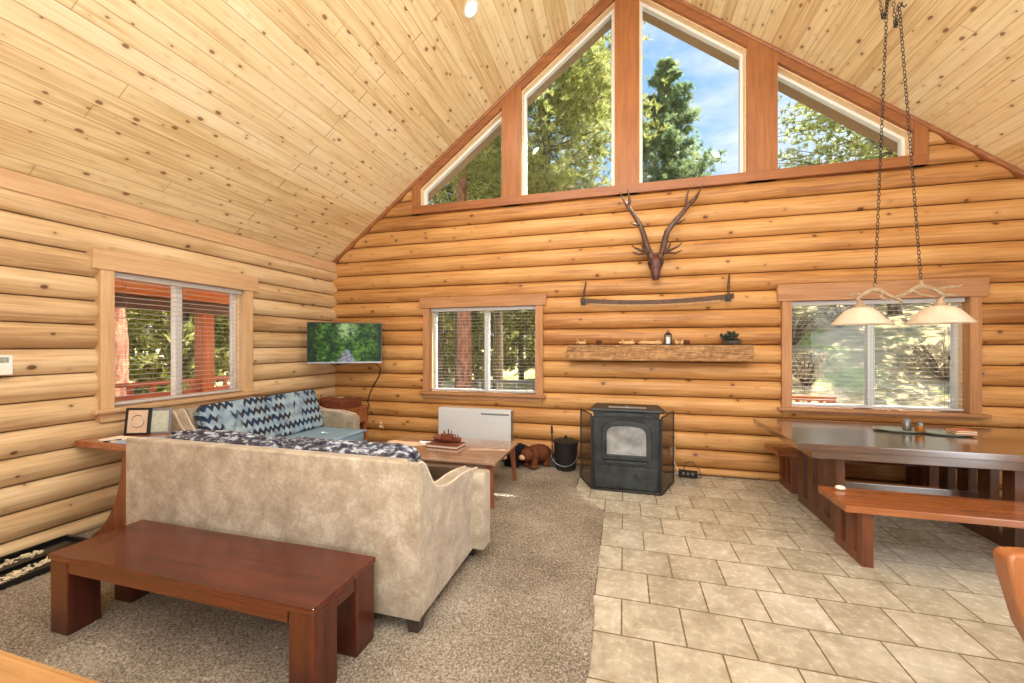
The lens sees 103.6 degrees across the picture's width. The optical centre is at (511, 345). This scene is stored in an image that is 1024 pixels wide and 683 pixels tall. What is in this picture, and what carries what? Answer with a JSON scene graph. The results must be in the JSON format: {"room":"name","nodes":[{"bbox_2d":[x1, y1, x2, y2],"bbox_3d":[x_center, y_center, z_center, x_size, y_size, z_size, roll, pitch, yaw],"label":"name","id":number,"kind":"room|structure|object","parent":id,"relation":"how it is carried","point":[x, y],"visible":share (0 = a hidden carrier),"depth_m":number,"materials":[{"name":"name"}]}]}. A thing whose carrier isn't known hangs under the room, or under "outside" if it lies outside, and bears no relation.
{"room":"cabin living room","nodes":[
{"label":"cabin living room","id":0,"kind":"room"},
{"bbox_2d":[0,655,84,682],"bbox_3d":[-2.509,1.594,-0.393,4.285,0.012,4.700,0,0,16],"label":"floor","id":1,"kind":"structure","parent":0,"point":[11,670],"depth_m":1.94,"materials":[{"name":"brown wood"}]},
{"bbox_2d":[0,188,336,556],"bbox_3d":[-4.064,0.193,2.177,0.233,2.814,8.820,0,0,16],"label":"wall","id":2,"kind":"structure","parent":0,"point":[51,487],"depth_m":3.32,"materials":[{"name":"brown wood"}]},
{"bbox_2d":[0,355,12,374],"bbox_3d":[-3.744,0.142,2.925,0.030,0.145,0.153,0,0,16],"label":"thermostat","id":3,"kind":"object","parent":2,"relation":"attached to","point":[6,361],"visible":1,"depth_m":2.96,"materials":[{"name":"white plastic"}]},
{"bbox_2d":[0,650,100,682],"bbox_3d":[-1.881,1.591,1.869,4.285,0.018,0.015,0,0,16],"label":"trim","id":4,"kind":"structure","parent":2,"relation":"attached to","point":[13,656],"depth_m":1.98,"materials":[{"name":"brown wood"}]},
{"bbox_2d":[0,167,335,272],"bbox_3d":[-3.973,-1.228,2.136,0.050,0.145,8.790,0,0,16],"label":"trim","id":5,"kind":"structure","parent":2,"relation":"attached to","point":[9,180],"depth_m":3.75,"materials":[{"name":"brown wood"}]},
{"bbox_2d":[86,247,259,422],"bbox_3d":[-3.458,-0.085,4.235,0.280,1.510,1.610,0,0,16],"label":"window","id":6,"kind":"structure","parent":2,"relation":"in","point":[107,262],"depth_m":4.13,"materials":[{"name":"brown wood"}]},
{"bbox_2d":[115,272,241,404],"bbox_3d":[-3.445,-0.063,4.232,0.065,1.200,1.270,0,0,16],"label":"window blind","id":7,"kind":"object","parent":6,"relation":"attached to","point":[123,276],"visible":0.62,"depth_m":4.10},
{"bbox_2d":[0,0,1023,261],"bbox_3d":[0.257,-2.874,0.738,10.595,4.152,9.360,0,0,16],"label":"ceiling","id":8,"kind":"structure","parent":0,"point":[293,125],"depth_m":3.82,"materials":[{"name":"brown wood"}]},
{"bbox_2d":[464,0,477,18],"bbox_3d":[-0.430,-3.532,4.219,0.150,0.119,0.180,0,0,16],"label":"recessed light","id":9,"kind":"object","parent":8,"relation":"in","point":[471,7],"visible":1,"depth_m":4.22,"materials":[{"name":"white plastic"}]},
{"bbox_2d":[830,0,977,325],"bbox_3d":[3.389,-1.645,3.524,0.999,2.910,0.439,0,0,16],"label":"pendant lamp","id":10,"kind":"object","parent":8,"relation":"hanging from","point":[940,312],"visible":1,"depth_m":3.50,"materials":[{"name":"white glass"}]},
{"bbox_2d":[42,466,1023,682],"bbox_3d":[0.324,1.660,0.969,9.415,0.120,9.240,0,0,16],"label":"floor","id":11,"kind":"structure","parent":0,"point":[708,579],"depth_m":2.57,"materials":[{"name":"tile"}]},
{"bbox_2d":[0,460,603,682],"bbox_3d":[-1.326,1.585,3.860,4.300,0.016,4.140,0,0,16],"label":"carpet","id":12,"kind":"object","parent":11,"relation":"on","point":[519,609],"visible":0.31,"depth_m":2.26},
{"bbox_2d":[0,534,89,589],"bbox_3d":[-3.500,1.557,2.820,0.515,0.034,0.840,0,0,16],"label":"tray","id":13,"kind":"object","parent":12,"relation":"on","point":[66,540],"visible":0.44,"depth_m":2.95,"materials":[{"name":"black plastic"}]},
{"bbox_2d":[0,550,50,583],"bbox_3d":[-3.520,1.562,2.761,0.418,0.008,0.590,0,0,12],"label":"pebbles","id":14,"kind":"object","parent":13,"relation":"on","point":[17,573],"visible":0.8,"depth_m":2.87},
{"bbox_2d":[74,433,175,537],"bbox_3d":[-3.092,1.186,3.412,0.985,0.802,0.440,0,0,16],"label":"console table","id":15,"kind":"object","parent":12,"relation":"on","point":[116,519],"visible":0.28,"depth_m":3.24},
{"bbox_2d":[98,436,129,442],"bbox_3d":[-3.265,0.776,3.341,0.220,0.016,0.150,0,0,16],"label":"notepad","id":16,"kind":"object","parent":15,"relation":"on","point":[115,437],"visible":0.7,"depth_m":3.33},
{"bbox_2d":[124,408,151,434],"bbox_3d":[-3.304,0.670,3.564,0.200,0.242,0.061,0,0,-6],"label":"picture frame","id":17,"kind":"object","parent":15,"relation":"on","point":[137,420],"visible":1,"depth_m":3.55,"materials":[{"name":"black metal"}]},
{"bbox_2d":[115,437,166,443],"bbox_3d":[-3.030,0.774,3.291,0.260,0.018,0.180,0,0,1],"label":"brochure","id":18,"kind":"object","parent":15,"relation":"on","point":[121,441],"visible":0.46,"depth_m":3.23,"materials":[{"name":"white paper"}]},
{"bbox_2d":[150,407,172,433],"bbox_3d":[-3.157,0.674,3.620,0.170,0.231,0.061,0,0,-16],"label":"photo frame","id":19,"kind":"object","parent":15,"relation":"on","point":[161,420],"visible":0.96,"depth_m":3.61,"materials":[{"name":"silver metal"}]},
{"bbox_2d":[48,519,375,682],"bbox_3d":[-1.654,1.367,2.208,1.770,0.438,0.467,0,0,16],"label":"coffee table","id":20,"kind":"object","parent":12,"relation":"on","point":[325,596],"visible":1,"depth_m":2.08,"materials":[{"name":"red wood"}]},
{"bbox_2d":[171,390,367,440],"bbox_3d":[-2.634,1.088,4.707,1.093,1.000,1.800,0,0,16],"label":"loveseat","id":21,"kind":"object","parent":12,"relation":"on","point":[289,415],"visible":0.49,"depth_m":4.81,"materials":[{"name":"beige fabric"}]},
{"bbox_2d":[194,397,275,435],"bbox_3d":[-2.996,0.858,4.406,0.322,0.539,0.761,0,0,16],"label":"pillow","id":22,"kind":"object","parent":21,"relation":"on","point":[254,415],"depth_m":4.37,"materials":[{"name":"blue fabric"}]},
{"bbox_2d":[265,390,322,436],"bbox_3d":[-2.790,0.860,5.149,0.320,0.534,0.761,0,0,16],"label":"pillow","id":23,"kind":"object","parent":21,"relation":"on","point":[297,412],"depth_m":5.06,"materials":[{"name":"blue fabric"}]},
{"bbox_2d":[284,427,363,440],"bbox_3d":[-2.549,1.180,4.683,0.900,0.180,1.554,0,0,16],"label":"seat cushion","id":24,"kind":"object","parent":21,"relation":"on","point":[335,433],"depth_m":5.06,"materials":[{"name":"blue fabric"}]},
{"bbox_2d":[126,429,489,632],"bbox_3d":[-1.453,1.097,2.980,2.425,0.981,1.022,0,0,16],"label":"sofa","id":25,"kind":"object","parent":12,"relation":"on","point":[379,500],"visible":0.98,"depth_m":2.45,"materials":[{"name":"beige fabric"}]},
{"bbox_2d":[166,429,286,447],"bbox_3d":[-2.002,0.869,2.860,0.992,0.524,0.253,0,0,16],"label":"pillow","id":26,"kind":"object","parent":25,"relation":"on","point":[213,436],"depth_m":2.77,"materials":[{"name":"fabric"}]},
{"bbox_2d":[279,437,420,461],"bbox_3d":[-1.042,0.870,2.592,0.998,0.519,0.255,0,0,16],"label":"pillow","id":27,"kind":"object","parent":25,"relation":"on","point":[379,449],"depth_m":2.50,"materials":[{"name":"fabric"}]},
{"bbox_2d":[328,405,368,441],"bbox_3d":[-2.528,1.246,5.975,0.590,0.681,0.519,0,0,16],"label":"end table","id":28,"kind":"object","parent":12,"relation":"on","point":[362,411],"visible":0.14,"depth_m":6.04,"materials":[{"name":"orange wood"}]},
{"bbox_2d":[318,396,361,408],"bbox_3d":[-2.532,0.833,5.941,0.490,0.142,0.357,0,0,16],"label":"wooden chest","id":29,"kind":"object","parent":28,"relation":"on","point":[348,402],"visible":0.94,"depth_m":5.81,"materials":[{"name":"brown wood"}]},
{"bbox_2d":[386,434,518,508],"bbox_3d":[-0.762,1.361,4.524,1.490,0.451,0.930,0,0,16],"label":"coffee table","id":30,"kind":"object","parent":12,"relation":"on","point":[486,454],"visible":0.68,"depth_m":4.28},
{"bbox_2d":[426,441,464,449],"bbox_3d":[-0.743,1.115,4.535,0.380,0.038,0.220,0,0,19],"label":"book","id":31,"kind":"object","parent":30,"relation":"on","point":[434,444],"visible":0.88,"depth_m":4.47,"materials":[{"name":"red paper"}]},
{"bbox_2d":[433,429,460,442],"bbox_3d":[-0.735,1.020,4.563,0.340,0.148,0.122,0,0,16],"label":"boat","id":32,"kind":"object","parent":31,"relation":"on","point":[444,437],"visible":1,"depth_m":4.54,"materials":[{"name":"red wood"}]},
{"bbox_2d":[438,406,512,461],"bbox_3d":[-0.516,1.232,5.650,1.070,0.708,0.138,0,0,16],"label":"heater","id":33,"kind":"object","parent":12,"relation":"on","point":[465,422],"visible":0.66,"depth_m":5.58,"materials":[{"name":"white metal"}]},
{"bbox_2d":[481,413,508,415],"bbox_3d":[-0.235,0.940,5.504,0.400,0.024,0.006,0,0,16],"label":"vent grille","id":34,"kind":"object","parent":33,"relation":"attached to","point":[482,414],"depth_m":5.50,"materials":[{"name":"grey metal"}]},
{"bbox_2d":[503,443,525,467],"bbox_3d":[0.049,1.442,5.318,0.261,0.290,0.532,0,0,41],"label":"plush bear","id":35,"kind":"object","parent":12,"relation":"on","point":[520,446],"visible":0.38,"depth_m":5.25},
{"bbox_2d":[519,444,551,469],"bbox_3d":[0.301,1.437,5.266,0.544,0.299,0.260,0,0,-33],"label":"plush bear","id":36,"kind":"object","parent":12,"relation":"on","point":[533,455],"visible":0.99,"depth_m":5.20},
{"bbox_2d":[548,426,554,466],"bbox_3d":[0.537,1.325,5.314,0.090,0.517,0.148,0,0,16],"label":"shovel","id":37,"kind":"object","parent":12,"relation":"on","point":[552,463],"visible":0.85,"depth_m":5.27,"materials":[{"name":"black metal"}]},
{"bbox_2d":[551,435,578,471],"bbox_3d":[0.692,1.371,5.182,0.344,0.430,0.344,0,0,16],"label":"bucket","id":38,"kind":"object","parent":12,"relation":"on","point":[565,447],"visible":1,"depth_m":5.07,"materials":[{"name":"black metal"}]},
{"bbox_2d":[580,408,673,495],"bbox_3d":[1.307,1.178,4.600,1.076,0.844,0.496,0,0,16],"label":"fireplace screen","id":39,"kind":"object","parent":11,"relation":"on","point":[581,409],"visible":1,"depth_m":4.45,"materials":[{"name":"black metal"}]},
{"bbox_2d":[590,403,664,492],"bbox_3d":[1.358,1.138,4.774,0.800,0.924,0.843,0,0,16],"label":"stove","id":40,"kind":"object","parent":11,"relation":"on","point":[626,452],"visible":0.96,"depth_m":4.42,"materials":[{"name":"black metal"}]},
{"bbox_2d":[678,469,697,477],"bbox_3d":[2.121,1.545,4.853,0.210,0.081,0.088,0,0,21],"label":"power strip","id":41,"kind":"object","parent":11,"relation":"on","point":[682,473],"visible":1,"depth_m":4.84,"materials":[{"name":"black plastic"}]},
{"bbox_2d":[765,443,977,493],"bbox_3d":[3.890,1.370,4.269,2.030,0.460,0.410,0,0,16],"label":"bench","id":42,"kind":"object","parent":11,"relation":"on","point":[916,475],"visible":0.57,"depth_m":4.34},
{"bbox_2d":[753,418,1023,547],"bbox_3d":[3.686,1.205,3.610,2.390,0.790,1.190,0,0,16],"label":"dining table","id":43,"kind":"object","parent":11,"relation":"on","point":[823,447],"visible":0.87,"depth_m":3.44,"materials":[{"name":"brown wood"}]},
{"bbox_2d":[872,426,927,432],"bbox_3d":[3.691,0.799,3.832,0.420,0.019,0.260,0,0,16],"label":"serving tray","id":44,"kind":"object","parent":43,"relation":"on","point":[885,428],"visible":0.78,"depth_m":3.84,"materials":[{"name":"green ceramic"}]},
{"bbox_2d":[902,418,911,430],"bbox_3d":[3.728,0.741,3.801,0.064,0.110,0.064,0,0,16],"label":"spice shaker","id":45,"kind":"object","parent":44,"relation":"on","point":[906,425],"visible":1,"depth_m":3.78,"materials":[{"name":"grey metal"}]},
{"bbox_2d":[915,421,924,432],"bbox_3d":[3.761,0.746,3.714,0.064,0.100,0.064,0,0,16],"label":"spice shaker","id":46,"kind":"object","parent":44,"relation":"on","point":[919,425],"visible":1,"depth_m":3.69,"materials":[{"name":"glass"}]},
{"bbox_2d":[924,429,970,435],"bbox_3d":[3.973,0.799,3.691,0.400,0.019,0.248,0,0,16],"label":"serving tray","id":47,"kind":"object","parent":43,"relation":"on","point":[930,431],"visible":0.47,"depth_m":3.68,"materials":[{"name":"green ceramic"}]},
{"bbox_2d":[946,431,976,435],"bbox_3d":[4.043,0.790,3.625,0.150,0.008,0.120,0,0,21],"label":"coaster","id":48,"kind":"object","parent":47,"relation":"on","point":[946,431],"visible":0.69,"depth_m":3.58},
{"bbox_2d":[946,430,977,434],"bbox_3d":[4.047,0.781,3.624,0.150,0.008,0.120,0,0,18],"label":"coaster","id":49,"kind":"object","parent":48,"relation":"on","point":[946,430],"visible":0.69,"depth_m":3.58,"materials":[{"name":"beige paper"}]},
{"bbox_2d":[946,429,976,433],"bbox_3d":[4.043,0.773,3.625,0.150,0.008,0.120,0,0,16],"label":"coaster","id":50,"kind":"object","parent":49,"relation":"on","point":[946,429],"visible":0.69,"depth_m":3.58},
{"bbox_3d":[4.047,0.765,3.624,0.155,0.008,0.127,0,0,16],"label":"coaster","id":51,"kind":"object","parent":50,"relation":"on","visible":0},
{"bbox_2d":[946,428,976,431],"bbox_3d":[4.043,0.756,3.625,0.150,0.008,0.120,0,0,10],"label":"coaster","id":52,"kind":"object","parent":51,"relation":"on","point":[955,429],"visible":1,"depth_m":3.61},
{"bbox_2d":[818,486,1023,567],"bbox_3d":[3.462,1.374,2.832,2.085,0.452,0.450,0,0,16],"label":"bench","id":53,"kind":"object","parent":11,"relation":"on","point":[855,510],"visible":1,"depth_m":2.91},
{"bbox_2d":[835,485,845,489],"bbox_3d":[2.614,1.130,3.207,0.072,0.036,0.055,0,0,16],"label":"stone","id":54,"kind":"object","parent":53,"relation":"on","point":[839,487],"visible":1,"depth_m":3.19,"materials":[{"name":"beige stone"}]},
{"bbox_2d":[993,546,1023,641],"bbox_3d":[2.105,1.196,1.276,0.546,0.815,0.545,0,0,16],"label":"chair","id":55,"kind":"object","parent":11,"relation":"on","point":[1009,561],"visible":1,"depth_m":1.55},
{"bbox_2d":[332,132,1023,497],"bbox_3d":[1.518,-1.587,5.269,9.015,6.374,0.234,0,0,16],"label":"wall","id":56,"kind":"structure","parent":0,"point":[764,235],"depth_m":4.97,"materials":[{"name":"orange wood"}]},
{"bbox_2d":[307,322,381,363],"bbox_3d":[-2.351,-0.040,5.818,0.894,0.575,0.767,0,0,16],"label":"television","id":57,"kind":"object","parent":56,"relation":"attached to","point":[327,342],"visible":1,"depth_m":5.69,"materials":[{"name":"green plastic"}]},
{"bbox_2d":[367,363,380,413],"bbox_3d":[-2.058,0.643,6.060,0.150,0.822,0.422,0,0,-32],"label":"cable","id":58,"kind":"object","parent":57,"relation":"hanging from","point":[374,363],"visible":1,"depth_m":6.16,"materials":[{"name":"black rubber"}]},
{"bbox_2d":[412,181,420,215],"bbox_3d":[-1.403,-2.210,6.044,0.120,0.524,0.185,0,0,16],"label":"trim","id":59,"kind":"structure","parent":56,"relation":"attached to","point":[416,191],"depth_m":5.95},
{"bbox_2d":[419,101,501,205],"bbox_3d":[-0.726,-2.772,5.879,1.274,1.419,0.220,0,0,16],"label":"window","id":60,"kind":"structure","parent":56,"relation":"in","point":[492,120],"depth_m":5.84,"materials":[{"name":"white plastic"}]},
{"bbox_2d":[332,0,603,263],"bbox_3d":[-0.682,-3.013,5.773,4.505,3.519,0.080,0,0,16],"label":"trim","id":61,"kind":"structure","parent":56,"relation":"attached to","point":[399,199],"depth_m":5.75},
{"bbox_2d":[418,294,546,402],"bbox_3d":[-0.425,0.035,5.774,1.890,1.470,0.280,0,0,16],"label":"window","id":62,"kind":"structure","parent":56,"relation":"in","point":[430,347],"depth_m":5.73,"materials":[{"name":"brown wood"}]},
{"bbox_2d":[431,306,534,392],"bbox_3d":[-0.430,0.052,5.754,1.570,1.200,0.083,0,0,16],"label":"window blind","id":63,"kind":"object","parent":62,"relation":"attached to","point":[481,309],"visible":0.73,"depth_m":5.74,"materials":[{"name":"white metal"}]},
{"bbox_2d":[502,82,521,206],"bbox_3d":[0.015,-2.806,5.650,0.275,1.715,0.185,0,0,16],"label":"trim","id":64,"kind":"structure","parent":56,"relation":"attached to","point":[512,102],"depth_m":5.56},
{"bbox_2d":[428,19,610,201],"bbox_3d":[-0.991,-2.792,6.145,5.300,4.416,0.390,0,0,16],"label":"trim","id":65,"kind":"structure","parent":56,"relation":"attached to","point":[607,26],"depth_m":5.91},
{"bbox_2d":[521,0,614,194],"bbox_3d":[0.755,-3.359,5.467,1.250,2.592,0.220,0,0,16],"label":"window","id":66,"kind":"structure","parent":56,"relation":"in","point":[605,11],"depth_m":5.42,"materials":[{"name":"white plastic"}]},
{"bbox_2d":[615,0,638,195],"bbox_3d":[1.495,-3.348,5.239,0.298,2.801,0.185,0,0,16],"label":"trim","id":67,"kind":"structure","parent":56,"relation":"attached to","point":[626,11],"depth_m":5.15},
{"bbox_2d":[580,274,733,306],"bbox_3d":[1.776,-0.673,5.047,1.820,0.376,0.044,0,0,16],"label":"saw","id":68,"kind":"object","parent":56,"relation":"attached to","point":[727,297],"visible":1,"depth_m":5.03,"materials":[{"name":"metal"}]},
{"bbox_2d":[567,345,753,360],"bbox_3d":[1.767,0.087,5.005,2.161,0.197,0.208,0,0,16],"label":"mantel beam","id":69,"kind":"structure","parent":56,"relation":"attached to","point":[574,352],"depth_m":4.89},
{"bbox_2d":[619,338,634,344],"bbox_3d":[1.444,-0.052,5.070,0.200,0.089,0.069,0,0,16],"label":"driftwood","id":70,"kind":"object","parent":69,"relation":"on","point":[622,342],"visible":0.99,"depth_m":5.05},
{"bbox_2d":[638,338,662,344],"bbox_3d":[1.718,-0.051,5.003,0.292,0.093,0.082,0,0,16],"label":"driftwood","id":71,"kind":"object","parent":69,"relation":"on","point":[658,342],"visible":0.99,"depth_m":4.99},
{"bbox_2d":[664,330,671,344],"bbox_3d":[1.917,-0.102,4.947,0.090,0.181,0.090,0,0,16],"label":"candle lantern","id":72,"kind":"object","parent":69,"relation":"on","point":[666,333],"visible":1,"depth_m":4.92,"materials":[{"name":"black metal"}]},
{"bbox_2d":[720,331,741,344],"bbox_3d":[2.599,-0.091,4.758,0.204,0.164,0.213,0,0,-35],"label":"foliage arrangement","id":73,"kind":"object","parent":69,"relation":"on","point":[731,339],"visible":1,"depth_m":4.74,"materials":[{"name":"green plant"}]},
{"bbox_2d":[619,183,702,280],"bbox_3d":[1.807,-1.373,4.922,0.970,1.137,0.344,0,0,16],"label":"skull","id":74,"kind":"object","parent":56,"relation":"attached to","point":[655,261],"visible":1,"depth_m":4.91,"materials":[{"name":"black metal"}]},
{"bbox_2d":[412,153,928,215],"bbox_3d":[1.517,-2.006,5.235,6.180,0.115,0.200,0,0,16],"label":"trim","id":75,"kind":"structure","parent":56,"relation":"attached to","point":[900,162],"depth_m":4.95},
{"bbox_2d":[669,446,675,455],"bbox_3d":[2.004,1.320,5.027,0.074,0.116,0.021,0,0,16],"label":"wall outlet","id":76,"kind":"object","parent":56,"relation":"attached to","point":[670,448],"visible":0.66,"depth_m":5.02,"materials":[{"name":"beige plastic"}]},
{"bbox_2d":[639,0,746,182],"bbox_3d":[2.236,-3.368,5.056,1.227,2.610,0.220,0,0,16],"label":"window","id":77,"kind":"structure","parent":56,"relation":"in","point":[712,33],"depth_m":4.99,"materials":[{"name":"white plastic"}]},
{"bbox_2d":[746,37,777,183],"bbox_3d":[2.973,-2.824,4.828,0.317,1.752,0.185,0,0,16],"label":"trim","id":78,"kind":"structure","parent":56,"relation":"attached to","point":[761,61],"depth_m":4.74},
{"bbox_2d":[642,11,897,153],"bbox_3d":[4.115,-2.792,4.726,5.300,4.416,0.390,0,0,16],"label":"trim","id":79,"kind":"structure","parent":56,"relation":"attached to","point":[725,58],"depth_m":5.01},
{"bbox_2d":[778,53,913,155],"bbox_3d":[3.758,-2.774,4.633,1.299,1.423,0.220,0,0,16],"label":"window","id":80,"kind":"structure","parent":56,"relation":"in","point":[847,102],"depth_m":4.58,"materials":[{"name":"white plastic"}]},
{"bbox_2d":[673,0,1023,179],"bbox_3d":[3.661,-3.011,4.567,4.510,3.523,0.080,0,0,16],"label":"trim","id":81,"kind":"structure","parent":56,"relation":"attached to","point":[1017,172],"depth_m":4.44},
{"bbox_2d":[775,277,991,419],"bbox_3d":[4.048,0.035,4.532,1.925,1.490,0.280,0,0,16],"label":"window","id":82,"kind":"structure","parent":56,"relation":"in","point":[966,346],"depth_m":4.39,"materials":[{"name":"brown wood"}]},
{"bbox_2d":[792,297,964,410],"bbox_3d":[4.043,0.092,4.511,1.605,1.210,0.083,0,0,16],"label":"window blind","id":83,"kind":"object","parent":82,"relation":"attached to","point":[962,299],"visible":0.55,"depth_m":4.50,"materials":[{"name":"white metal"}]},
{"bbox_2d":[911,122,928,166],"bbox_3d":[4.436,-2.202,4.421,0.120,0.509,0.185,0,0,16],"label":"trim","id":84,"kind":"structure","parent":56,"relation":"attached to","point":[920,136],"depth_m":4.33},
{"bbox_2d":[722,341,741,344],"bbox_3d":[2.599,-0.034,4.758,0.228,0.050,0.190,0,0,16],"label":"bowl","id":85,"kind":"object","parent":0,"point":[724,342],"depth_m":4.70,"materials":[{"name":"ceramic"}]},
{"label":"outside","id":86,"kind":"structure","parent":0,"visible":0},
{"bbox_2d":[129,303,949,406],"bbox_3d":[0.905,-1.338,31.274,105.000,7.840,100.750,0,0,16],"label":"ground","id":87,"kind":"structure","parent":86,"point":[820,339],"depth_m":10.31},
{"bbox_2d":[115,308,128,396],"bbox_3d":[-6.607,-3.869,7.192,3.610,12.366,3.977,0,0,45],"label":"pine tree","id":88,"kind":"object","parent":87,"relation":"on","point":[119,322],"visible":0.02,"depth_m":7.00,"materials":[{"name":"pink plant"}]},
{"bbox_2d":[129,311,165,367],"bbox_3d":[-18.868,-2.919,18.282,6.700,9.310,5.815,0,0,10],"label":"tree","id":89,"kind":"object","parent":87,"relation":"on","point":[137,346],"visible":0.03,"depth_m":19.69,"materials":[{"name":"green plant"}]},
{"bbox_2d":[88,309,228,392],"bbox_3d":[-12.129,-2.202,14.275,5.570,8.916,6.417,0,0,-26],"label":"tree","id":90,"kind":"object","parent":87,"relation":"on","point":[139,361],"visible":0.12,"depth_m":14.04,"materials":[{"name":"green plant"}]},
{"bbox_2d":[129,311,189,375],"bbox_3d":[-19.875,-2.471,21.152,5.168,8.273,5.954,0,0,15],"label":"tree","id":91,"kind":"object","parent":87,"relation":"on","point":[133,353],"visible":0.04,"depth_m":20.88,"materials":[{"name":"green plant"}]},
{"bbox_2d":[115,278,228,400],"bbox_3d":[-4.634,0.590,4.661,2.175,3.020,8.500,0,0,16],"label":"porch","id":92,"kind":"object","parent":87,"relation":"on","point":[199,341],"visible":0.1,"depth_m":6.31,"materials":[{"name":"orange wood"}]},
{"bbox_2d":[133,311,217,364],"bbox_3d":[-18.505,-3.084,22.727,7.140,9.921,6.197,0,0,2],"label":"tree","id":93,"kind":"object","parent":87,"relation":"on","point":[151,348],"visible":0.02,"depth_m":21.51,"materials":[{"name":"green plant"}]},
{"bbox_2d":[128,311,228,379],"bbox_3d":[-14.797,-3.484,18.147,8.113,11.272,7.041,0,0,-19],"label":"tree","id":94,"kind":"object","parent":87,"relation":"on","point":[185,316],"visible":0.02,"depth_m":17.15,"materials":[{"name":"green plant"}]},
{"bbox_2d":[164,315,228,370],"bbox_3d":[-9.992,-3.812,17.931,7.470,11.958,8.606,0,0,4],"label":"tree","id":95,"kind":"object","parent":87,"relation":"on","point":[225,327],"visible":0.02,"depth_m":16.70,"materials":[{"name":"green plant"}]},
{"bbox_2d":[429,186,472,387],"bbox_3d":[-3.392,-5.161,15.722,6.133,15.141,4.949,0,0,16],"label":"pine tree","id":96,"kind":"object","parent":87,"relation":"on","point":[440,318],"visible":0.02,"depth_m":15.49,"materials":[{"name":"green plant"}]},
{"bbox_2d":[428,145,501,387],"bbox_3d":[-1.888,-3.295,15.589,7.259,11.415,6.773,0,0,-8],"label":"pine tree","id":97,"kind":"object","parent":87,"relation":"on","point":[453,188],"visible":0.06,"depth_m":14.60,"materials":[{"name":"green plant"}]},
{"bbox_2d":[442,312,490,379],"bbox_3d":[-4.763,-3.115,28.584,8.156,11.333,7.079,0,0,-5],"label":"tree","id":98,"kind":"object","parent":87,"relation":"on","point":[451,348],"visible":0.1,"depth_m":27.41,"materials":[{"name":"green plant"}]},
{"bbox_2d":[443,147,499,388],"bbox_3d":[-1.260,-5.675,12.771,5.225,16.278,5.915,0,0,16],"label":"pine tree","id":99,"kind":"object","parent":87,"relation":"on","point":[464,337],"visible":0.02,"depth_m":12.75,"materials":[{"name":"red plant"}]},
{"bbox_2d":[442,310,525,383],"bbox_3d":[-2.155,-2.384,25.479,7.339,10.197,6.370,0,0,-16],"label":"tree","id":100,"kind":"object","parent":87,"relation":"on","point":[475,342],"visible":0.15,"depth_m":24.65,"materials":[{"name":"green plant"}]},
{"bbox_2d":[468,158,502,388],"bbox_3d":[-0.344,-5.618,20.271,5.350,16.164,4.739,0,0,-37],"label":"pine tree","id":101,"kind":"object","parent":87,"relation":"on","point":[498,337],"visible":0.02,"depth_m":20.41,"materials":[{"name":"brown plant"}]},
{"bbox_2d":[472,311,527,370],"bbox_3d":[-1.073,-2.093,32.493,5.951,9.526,6.856,0,0,40],"label":"tree","id":102,"kind":"object","parent":87,"relation":"on","point":[516,332],"visible":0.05,"depth_m":31.67,"materials":[{"name":"green plant"}]},
{"bbox_2d":[471,310,534,378],"bbox_3d":[0.741,-3.670,26.248,7.514,12.028,8.657,0,0,41],"label":"tree","id":103,"kind":"object","parent":87,"relation":"on","point":[522,361],"visible":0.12,"depth_m":26.02,"materials":[{"name":"green plant"}]},
{"bbox_2d":[472,379,534,390],"bbox_3d":[0.511,2.075,15.660,5.600,1.450,0.150,0,0,16],"label":"rail fence","id":104,"kind":"object","parent":87,"relation":"on","point":[473,380],"visible":0.11,"depth_m":15.80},
{"bbox_2d":[484,310,534,374],"bbox_3d":[2.148,-3.829,24.641,8.921,12.396,7.743,0,0,15],"label":"tree","id":105,"kind":"object","parent":87,"relation":"on","point":[531,315],"visible":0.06,"depth_m":22.95,"materials":[{"name":"green plant"}]},
{"bbox_2d":[449,21,680,198],"bbox_3d":[1.358,-4.335,12.583,7.092,13.292,7.324,0,0,11],"label":"pine tree","id":106,"kind":"object","parent":87,"relation":"on","point":[574,88],"visible":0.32,"depth_m":11.38,"materials":[{"name":"green plant"}]},
{"bbox_2d":[643,55,727,182],"bbox_3d":[6.350,-5.402,15.604,6.224,11.832,6.369,0,0,-35],"label":"pine tree","id":107,"kind":"object","parent":87,"relation":"on","point":[668,146],"visible":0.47,"depth_m":15.39,"materials":[{"name":"green plant"}]},
{"bbox_2d":[792,310,819,345],"bbox_3d":[7.965,-0.470,11.443,1.521,1.211,1.198,0,0,-13],"label":"shrub","id":108,"kind":"object","parent":87,"relation":"on","point":[796,338],"visible":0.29,"depth_m":11.27,"materials":[{"name":"grey plant"}]},
{"bbox_2d":[792,395,835,403],"bbox_3d":[3.850,1.600,5.676,1.180,1.800,0.100,0,0,16],"label":"deck railing","id":109,"kind":"object","parent":87,"relation":"on","point":[801,397],"visible":0.16,"depth_m":5.55,"materials":[{"name":"orange wood"}]},
{"bbox_2d":[792,347,843,385],"bbox_3d":[6.577,0.508,8.974,0.951,0.961,1.208,0,0,-9],"label":"shrub","id":110,"kind":"object","parent":87,"relation":"on","point":[815,368],"visible":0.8,"depth_m":8.80,"materials":[{"name":"brown plant"}]},
{"bbox_2d":[818,305,852,327],"bbox_3d":[9.807,-0.882,12.025,0.880,0.890,1.118,0,0,-19],"label":"shrub","id":111,"kind":"object","parent":87,"relation":"on","point":[833,317],"visible":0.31,"depth_m":12.05,"materials":[{"name":"grey plant"}]},
{"bbox_2d":[778,95,902,315],"bbox_3d":[11.901,-5.720,12.630,8.310,9.669,7.588,0,0,42],"label":"pine tree","id":112,"kind":"object","parent":87,"relation":"on","point":[865,151],"visible":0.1,"depth_m":12.75,"materials":[{"name":"green plant"}]},
{"bbox_2d":[905,338,949,381],"bbox_3d":[9.612,0.359,8.925,1.064,1.076,1.352,0,0,-43],"label":"shrub","id":113,"kind":"object","parent":87,"relation":"on","point":[932,362],"visible":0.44,"depth_m":9.04,"materials":[{"name":"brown plant"}]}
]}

